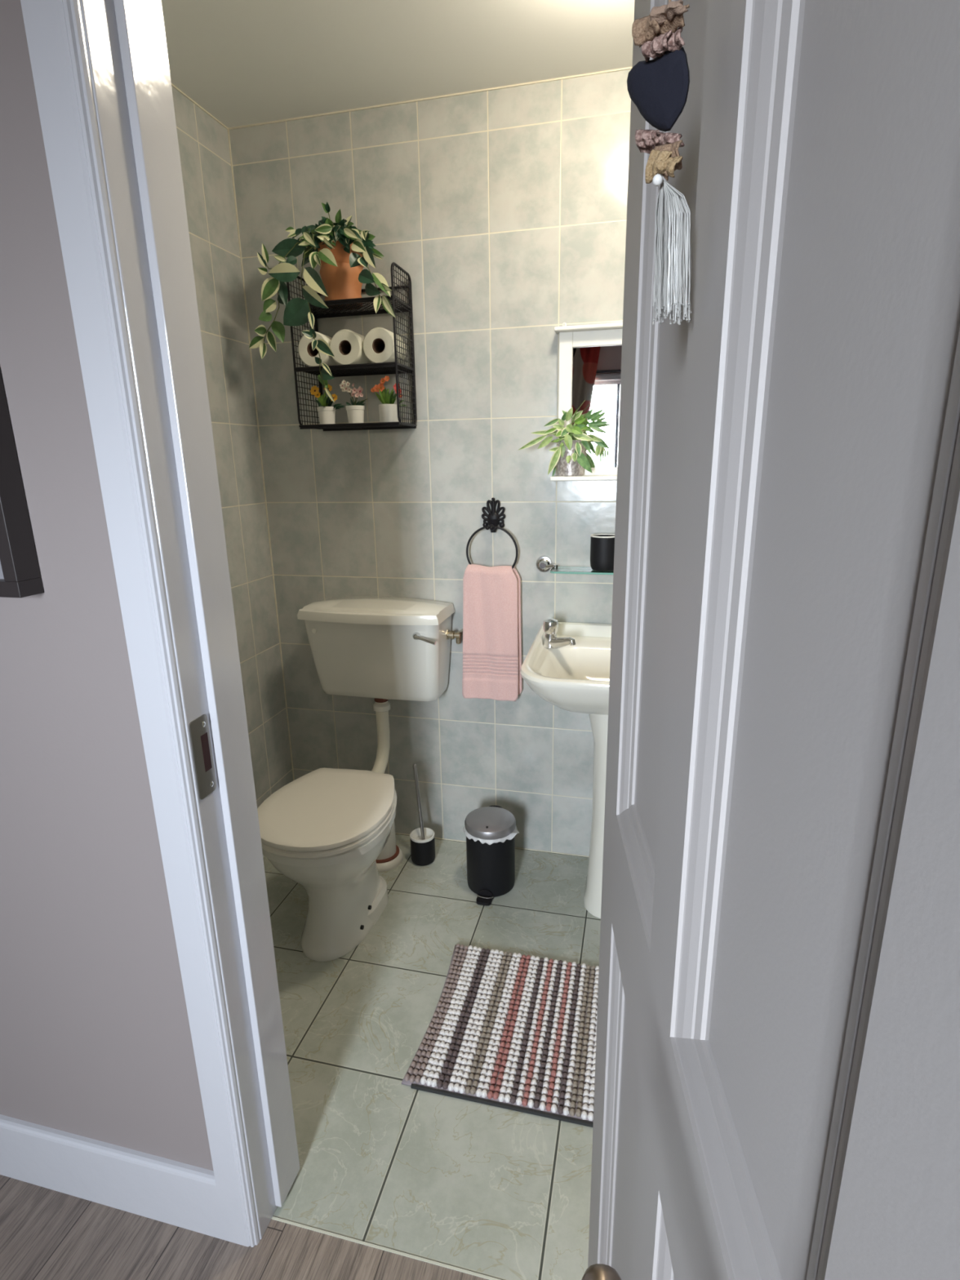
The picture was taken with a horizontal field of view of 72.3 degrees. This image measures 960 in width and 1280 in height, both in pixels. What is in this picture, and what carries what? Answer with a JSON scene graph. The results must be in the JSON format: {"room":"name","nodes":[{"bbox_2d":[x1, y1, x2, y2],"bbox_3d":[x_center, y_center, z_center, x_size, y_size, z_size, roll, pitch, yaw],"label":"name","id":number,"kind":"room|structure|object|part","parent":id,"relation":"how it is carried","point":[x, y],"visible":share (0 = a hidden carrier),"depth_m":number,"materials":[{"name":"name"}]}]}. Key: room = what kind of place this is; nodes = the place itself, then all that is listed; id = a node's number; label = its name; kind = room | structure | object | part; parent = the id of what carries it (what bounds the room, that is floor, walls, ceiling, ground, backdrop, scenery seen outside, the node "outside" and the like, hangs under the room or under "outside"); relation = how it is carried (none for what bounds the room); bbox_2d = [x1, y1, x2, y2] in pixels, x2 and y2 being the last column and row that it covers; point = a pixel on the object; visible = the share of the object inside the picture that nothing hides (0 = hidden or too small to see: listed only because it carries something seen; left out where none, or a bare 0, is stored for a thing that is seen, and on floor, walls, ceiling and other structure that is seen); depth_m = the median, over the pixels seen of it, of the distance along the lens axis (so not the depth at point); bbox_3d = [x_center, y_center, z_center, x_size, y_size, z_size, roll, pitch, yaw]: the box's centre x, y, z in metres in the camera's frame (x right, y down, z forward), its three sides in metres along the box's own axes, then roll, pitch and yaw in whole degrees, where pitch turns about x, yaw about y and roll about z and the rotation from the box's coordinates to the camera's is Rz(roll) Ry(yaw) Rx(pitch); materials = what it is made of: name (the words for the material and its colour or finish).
{"room":"hallway","nodes":[
{"label":"hallway","id":0,"kind":"room"},
{"bbox_2d":[0,0,213,1170],"bbox_3d":[-0.448,-0.149,0.928,4.000,2.520,0.132,3,16,13],"label":"wall","id":1,"kind":"structure","parent":0,"point":[96,1043],"depth_m":1.00,"materials":[{"name":"grey paint"}]},
{"bbox_2d":[0,369,44,597],"bbox_3d":[-0.861,-0.331,0.890,0.498,0.535,0.037,3,16,13],"label":"picture frame","id":2,"kind":"object","parent":1,"relation":"attached to","point":[20,572],"visible":1,"depth_m":0.87,"materials":[{"name":"grey"}]},
{"bbox_2d":[0,561,4,578],"bbox_3d":[-0.860,-0.333,0.896,0.454,0.491,0.018,3,16,13],"label":"print","id":3,"kind":"object","parent":2,"relation":"attached to","point":[1,570],"depth_m":0.90,"materials":[{"name":"grey paper"}]},
{"bbox_2d":[0,1114,225,1239],"bbox_3d":[-1.376,0.972,1.394,1.884,0.143,0.014,3,16,13],"label":"baseboard","id":4,"kind":"structure","parent":1,"relation":"attached to","point":[168,1191],"depth_m":1.22,"materials":[{"name":"grey paint"}]},
{"bbox_2d":[20,0,260,1247],"bbox_3d":[-0.447,0.100,0.918,0.062,2.045,0.014,3,16,13],"label":"trim","id":5,"kind":"structure","parent":1,"relation":"attached to","point":[55,31],"depth_m":0.85,"materials":[{"name":"grey paint"}]},
{"bbox_2d":[80,0,299,1239],"bbox_3d":[-0.084,0.119,0.911,0.690,2.000,0.132,3,16,13],"label":"trim","id":6,"kind":"structure","parent":1,"relation":"attached to","point":[126,41],"depth_m":0.90,"materials":[{"name":"grey paint"}]},
{"bbox_3d":[-0.405,0.171,0.960,0.002,0.122,0.039,3,16,13],"label":"strike plate","id":7,"kind":"part","parent":6,"relation":"part of","materials":[{"name":"silver metal"}]},
{"bbox_2d":[271,1216,501,1279],"bbox_3d":[-0.073,1.114,1.154,0.740,0.052,0.004,3,16,13],"label":"trim","id":8,"kind":"structure","parent":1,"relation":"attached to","point":[324,1232],"depth_m":1.17,"materials":[{"name":"beige"}]},
{"bbox_2d":[581,0,959,1279],"bbox_3d":[0.116,0.250,0.463,0.114,1.953,0.661,0,15,4],"label":"door","id":9,"kind":"structure","parent":1,"relation":"in","point":[777,1082],"depth_m":0.26,"materials":[{"name":"grey paint"}]},
{"bbox_3d":[0.054,0.317,0.258,0.021,0.023,0.118,0,15,4],"label":"lever","id":10,"kind":"part","parent":9,"relation":"part of","materials":[{"name":"brown metal"}]},
{"bbox_3d":[0.162,0.646,0.707,0.038,0.642,0.201,0,15,4],"label":"panel","id":11,"kind":"part","parent":9,"relation":"part of","materials":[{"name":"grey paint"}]},
{"bbox_2d":[626,0,691,324],"bbox_3d":[0.102,-0.446,0.334,0.040,0.543,0.148,3,16,13],"label":"hanging ornament","id":12,"kind":"object","parent":9,"relation":"hanging from","point":[658,86],"visible":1,"depth_m":0.33,"materials":[{"name":"black fabric"}]},
{"bbox_3d":[0.146,-0.208,0.473,0.038,0.866,0.201,0,15,4],"label":"panel","id":13,"kind":"part","parent":9,"relation":"part of","materials":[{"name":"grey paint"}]},
{"bbox_3d":[0.141,0.718,0.445,0.038,0.642,0.198,0,15,4],"label":"panel","id":14,"kind":"part","parent":9,"relation":"part of","materials":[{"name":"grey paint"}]},
{"bbox_2d":[171,85,293,857],"bbox_3d":[-0.922,-0.256,1.723,0.100,2.323,1.190,3,16,13],"label":"wall","id":15,"kind":"structure","parent":0,"point":[203,142],"depth_m":2.07,"materials":[{"name":"tile"}]},
{"bbox_2d":[0,833,600,1279],"bbox_3d":[-0.613,1.302,0.524,4.000,0.060,4.300,3,16,13],"label":"floor","id":16,"kind":"structure","parent":0,"point":[502,1193],"depth_m":1.34,"materials":[{"name":"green tile"}]},
{"bbox_2d":[257,596,462,961],"bbox_3d":[-0.380,0.389,1.989,0.506,0.920,0.771,3,16,13],"label":"toilet","id":17,"kind":"object","parent":16,"relation":"on","point":[331,832],"visible":0.99,"depth_m":1.98,"materials":[{"name":"white ceramic"}]},
{"bbox_3d":[-0.430,0.463,1.839,0.368,0.022,0.430,3,16,13],"label":"seat lid","id":18,"kind":"part","parent":17,"relation":"part of","materials":[{"name":"beige plastic"}]},
{"bbox_3d":[-0.429,0.483,1.845,0.366,0.017,0.428,3,16,13],"label":"seat","id":19,"kind":"part","parent":17,"relation":"part of","materials":[{"name":"beige plastic"}]},
{"bbox_3d":[-0.416,0.673,1.939,0.364,0.400,0.490,3,16,13],"label":"bowl","id":20,"kind":"part","parent":17,"relation":"part of","materials":[{"name":"white ceramic"}]},
{"bbox_3d":[-0.339,-0.101,2.131,0.474,0.050,0.215,3,16,13],"label":"cistern lid","id":21,"kind":"part","parent":17,"relation":"part of","materials":[{"name":"white ceramic"}]},
{"bbox_2d":[373,697,388,702],"bbox_3d":[-0.337,0.197,2.241,0.048,0.024,0.048,3,16,13],"label":"washer","id":22,"kind":"object","parent":17,"relation":"in","point":[377,700],"depth_m":2.22,"materials":[{"name":"red rubber"}]},
{"bbox_3d":[-0.172,-0.004,2.018,0.087,0.031,0.026,7,17,28],"label":"flush lever","id":23,"kind":"part","parent":17,"relation":"part of","materials":[{"name":"silver metal"}]},
{"bbox_2d":[409,763,435,866],"bbox_3d":[-0.201,0.607,2.272,0.086,0.345,0.094,3,16,13],"label":"toilet brush","id":24,"kind":"object","parent":16,"relation":"on","point":[422,839],"visible":1,"depth_m":2.27,"materials":[{"name":"black plastic"}]},
{"bbox_3d":[-0.212,0.562,2.282,0.013,0.265,0.069,-8,17,-24],"label":"handle","id":25,"kind":"part","parent":24,"relation":"part of","materials":[{"name":"silver metal"}]},
{"bbox_2d":[409,827,434,843],"bbox_3d":[-0.201,0.687,2.290,0.086,0.025,0.086,3,16,13],"label":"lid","id":26,"kind":"object","parent":24,"relation":"on","point":[426,835],"depth_m":2.30,"materials":[{"name":"white plastic"}]},
{"bbox_2d":[463,805,519,906],"bbox_3d":[0.037,0.690,2.137,0.175,0.247,0.187,-8,17,-25],"label":"pedal bin","id":27,"kind":"object","parent":16,"relation":"on","point":[491,831],"visible":1,"depth_m":2.08,"materials":[{"name":"black plastic"}]},
{"bbox_3d":[0.015,0.815,2.083,0.054,0.004,0.013,3,16,13],"label":"pedal trim","id":28,"kind":"part","parent":27,"relation":"part of","materials":[{"name":"silver metal"}]},
{"bbox_3d":[0.033,0.585,2.115,0.165,0.030,0.165,3,16,13],"label":"lid","id":29,"kind":"part","parent":27,"relation":"part of","materials":[{"name":"grey metal"}]},
{"bbox_2d":[401,943,599,1127],"bbox_3d":[0.171,0.949,1.613,0.610,0.020,0.450,3,16,13],"label":"bath mat","id":30,"kind":"object","parent":16,"relation":"on","point":[515,1032],"visible":0.62,"depth_m":1.58,"materials":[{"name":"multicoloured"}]},
{"bbox_2d":[520,618,611,918],"bbox_3d":[0.421,0.404,1.929,0.560,0.896,0.512,3,16,13],"label":"basin","id":31,"kind":"object","parent":16,"relation":"on","point":[566,664],"visible":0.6,"depth_m":1.94,"materials":[{"name":"white ceramic"}]},
{"bbox_2d":[542,618,576,648],"bbox_3d":[0.235,-0.014,1.937,0.103,0.089,0.073,3,16,13],"label":"tap","id":32,"kind":"object","parent":31,"relation":"on","point":[550,641],"depth_m":1.94,"materials":[{"name":"silver metal"}]},
{"bbox_3d":[0.415,0.102,1.847,0.560,0.178,0.512,3,16,13],"label":"bowl","id":33,"kind":"part","parent":31,"relation":"part of","materials":[{"name":"white ceramic"}]},
{"bbox_2d":[161,0,634,128],"bbox_3d":[-0.035,-1.392,1.227,1.950,0.100,1.310,3,16,13],"label":"ceiling","id":34,"kind":"structure","parent":0,"point":[244,62],"depth_m":1.59,"materials":[{"name":"white paint"}]},
{"bbox_2d":[229,69,631,856],"bbox_3d":[0.128,-0.381,2.113,1.950,2.323,0.100,3,16,13],"label":"wall","id":35,"kind":"structure","parent":0,"point":[504,210],"depth_m":2.03,"materials":[{"name":"tile"}]},
{"bbox_2d":[286,262,417,431],"bbox_3d":[-0.376,-0.860,1.966,0.325,0.434,0.160,3,16,13],"label":"wire wall shelf","id":36,"kind":"object","parent":35,"relation":"attached to","point":[394,367],"visible":0.74,"depth_m":1.95,"materials":[{"name":"black metal"}]},
{"bbox_3d":[-0.530,-0.869,2.002,0.007,0.429,0.159,3,16,13],"label":"panel","id":37,"kind":"part","parent":36,"relation":"part of","materials":[{"name":"black metal"}]},
{"bbox_2d":[297,331,339,366],"bbox_3d":[-0.481,-0.871,1.985,0.099,0.099,0.104,3,16,13],"label":"toilet roll","id":38,"kind":"object","parent":36,"relation":"on","point":[306,353],"visible":0.51,"depth_m":1.94,"materials":[{"name":"beige paper"}]},
{"bbox_2d":[248,201,395,403],"bbox_3d":[-0.452,-0.968,1.909,0.451,0.543,0.217,0,15,3],"label":"potted trailing plant","id":39,"kind":"object","parent":36,"relation":"on","point":[341,254],"visible":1,"depth_m":1.84,"materials":[{"name":"green plant"}]},
{"bbox_3d":[-0.402,-1.056,1.914,0.150,0.152,0.150,3,16,13],"label":"pot","id":40,"kind":"part","parent":39,"relation":"part of","materials":[{"name":"ceramic"}]},
{"bbox_2d":[310,384,344,424],"bbox_3d":[-0.459,-0.717,2.005,0.100,0.115,0.096,-13,19,-37],"label":"potted flowers","id":41,"kind":"object","parent":36,"relation":"on","point":[326,413],"visible":0.93,"depth_m":1.99,"materials":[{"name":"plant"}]},
{"bbox_3d":[-0.469,-0.686,2.013,0.057,0.052,0.057,3,16,13],"label":"pot","id":42,"kind":"part","parent":41,"relation":"part of","materials":[{"name":"white ceramic"}]},
{"bbox_2d":[329,328,371,364],"bbox_3d":[-0.382,-0.867,1.965,0.099,0.099,0.104,3,16,13],"label":"toilet roll","id":43,"kind":"object","parent":36,"relation":"on","point":[346,346],"visible":0.85,"depth_m":1.92,"materials":[{"name":"white paper"}]},
{"bbox_2d":[339,379,366,423],"bbox_3d":[-0.373,-0.717,1.981,0.081,0.125,0.058,3,16,13],"label":"potted flowers","id":44,"kind":"object","parent":36,"relation":"on","point":[355,411],"visible":0.99,"depth_m":1.97,"materials":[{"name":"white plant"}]},
{"bbox_3d":[-0.377,-0.682,1.991,0.057,0.052,0.057,3,16,13],"label":"pot","id":45,"kind":"part","parent":44,"relation":"part of","materials":[{"name":"white ceramic"}]},
{"bbox_3d":[-0.358,-0.874,2.038,0.318,0.398,0.008,3,16,13],"label":"frame","id":46,"kind":"part","parent":36,"relation":"part of","materials":[{"name":"black metal"}]},
{"bbox_2d":[363,327,406,364],"bbox_3d":[-0.281,-0.864,1.945,0.099,0.099,0.104,3,16,13],"label":"toilet roll","id":47,"kind":"object","parent":36,"relation":"on","point":[379,342],"visible":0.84,"depth_m":1.90,"materials":[{"name":"white paper"}]},
{"bbox_2d":[370,375,407,422],"bbox_3d":[-0.267,-0.716,1.958,0.108,0.132,0.066,3,16,13],"label":"potted flowers","id":48,"kind":"object","parent":36,"relation":"on","point":[388,411],"visible":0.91,"depth_m":1.94,"materials":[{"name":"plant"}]},
{"bbox_3d":[-0.273,-0.677,1.966,0.058,0.052,0.058,3,16,13],"label":"pot","id":49,"kind":"part","parent":48,"relation":"part of","materials":[{"name":"white ceramic"}]},
{"bbox_3d":[-0.222,-0.855,1.928,0.007,0.429,0.159,3,16,13],"label":"panel","id":50,"kind":"part","parent":36,"relation":"part of","materials":[{"name":"black metal"}]},
{"bbox_2d":[171,66,631,857],"bbox_3d":[-0.024,-0.213,1.510,1.751,2.323,1.191,3,16,13],"label":"trim","id":51,"kind":"structure","parent":35,"relation":"attached to","point":[626,68],"depth_m":1.97,"materials":[{"name":"beige"}]},
{"bbox_2d":[466,497,518,568],"bbox_3d":[0.041,-0.322,2.076,0.168,0.252,0.054,3,16,13],"label":"towel ring","id":52,"kind":"object","parent":35,"relation":"attached to","point":[493,518],"visible":0.97,"depth_m":2.06,"materials":[{"name":"black metal"}]},
{"bbox_2d":[462,564,522,701],"bbox_3d":[0.037,-0.022,2.136,0.196,0.448,0.047,3,16,13],"label":"hand towel","id":53,"kind":"object","parent":52,"relation":"hanging from","point":[492,624],"visible":1,"depth_m":2.12,"materials":[{"name":"pink fabric"}]},
{"bbox_3d":[0.041,-0.393,2.063,0.078,0.108,0.041,3,16,13],"label":"wall plate","id":54,"kind":"part","parent":52,"relation":"part of","materials":[{"name":"black metal"}]},
{"bbox_2d":[535,555,613,574],"bbox_3d":[0.429,-0.214,1.966,0.546,0.053,0.119,3,16,13],"label":"glass shelf","id":55,"kind":"object","parent":35,"relation":"attached to","point":[544,563],"visible":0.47,"depth_m":2.03,"materials":[{"name":"teal"}]},
{"bbox_3d":[0.428,-0.205,1.960,0.430,0.006,0.104,3,16,13],"label":"glass plate","id":56,"kind":"part","parent":55,"relation":"part of","materials":[{"name":"clear glass"}]},
{"bbox_2d":[590,533,614,571],"bbox_3d":[0.371,-0.261,1.959,0.083,0.104,0.083,3,16,13],"label":"tumbler","id":57,"kind":"object","parent":55,"relation":"on","point":[602,545],"visible":0.77,"depth_m":1.93,"materials":[{"name":"black plastic"}]},
{"bbox_2d":[550,322,622,480],"bbox_3d":[0.415,-0.669,1.854,0.419,0.421,0.099,3,16,13],"label":"wall mirror","id":58,"kind":"object","parent":35,"relation":"attached to","point":[589,370],"visible":0.38,"depth_m":1.89,"materials":[{"name":"white paint"}]},
{"bbox_2d":[517,400,609,476],"bbox_3d":[0.244,-0.579,1.903,0.263,0.214,0.100,3,16,13],"label":"potted plant","id":59,"kind":"object","parent":58,"relation":"on","point":[569,455],"visible":1,"depth_m":1.87,"materials":[{"name":"green plant"}]},
{"bbox_3d":[0.266,-0.532,1.921,0.080,0.101,0.080,3,16,13],"label":"pot","id":60,"kind":"part","parent":59,"relation":"part of","materials":[{"name":"silver metal"}]},
{"bbox_2d":[550,475,617,480],"bbox_3d":[0.419,-0.472,1.907,0.419,0.013,0.099,3,16,13],"label":"shelf","id":61,"kind":"object","parent":58,"relation":"attached to","point":[584,477],"depth_m":1.89,"materials":[{"name":"white paint"}]},
{"bbox_3d":[0.418,-0.873,1.823,0.419,0.011,0.049,3,16,13],"label":"cornice","id":62,"kind":"part","parent":58,"relation":"part of","materials":[{"name":"white paint"}]},
{"bbox_3d":[0.425,-0.671,1.894,0.327,0.343,0.012,3,16,13],"label":"glass","id":63,"kind":"part","parent":58,"relation":"part of","materials":[{"name":"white mirror"}]}
]}

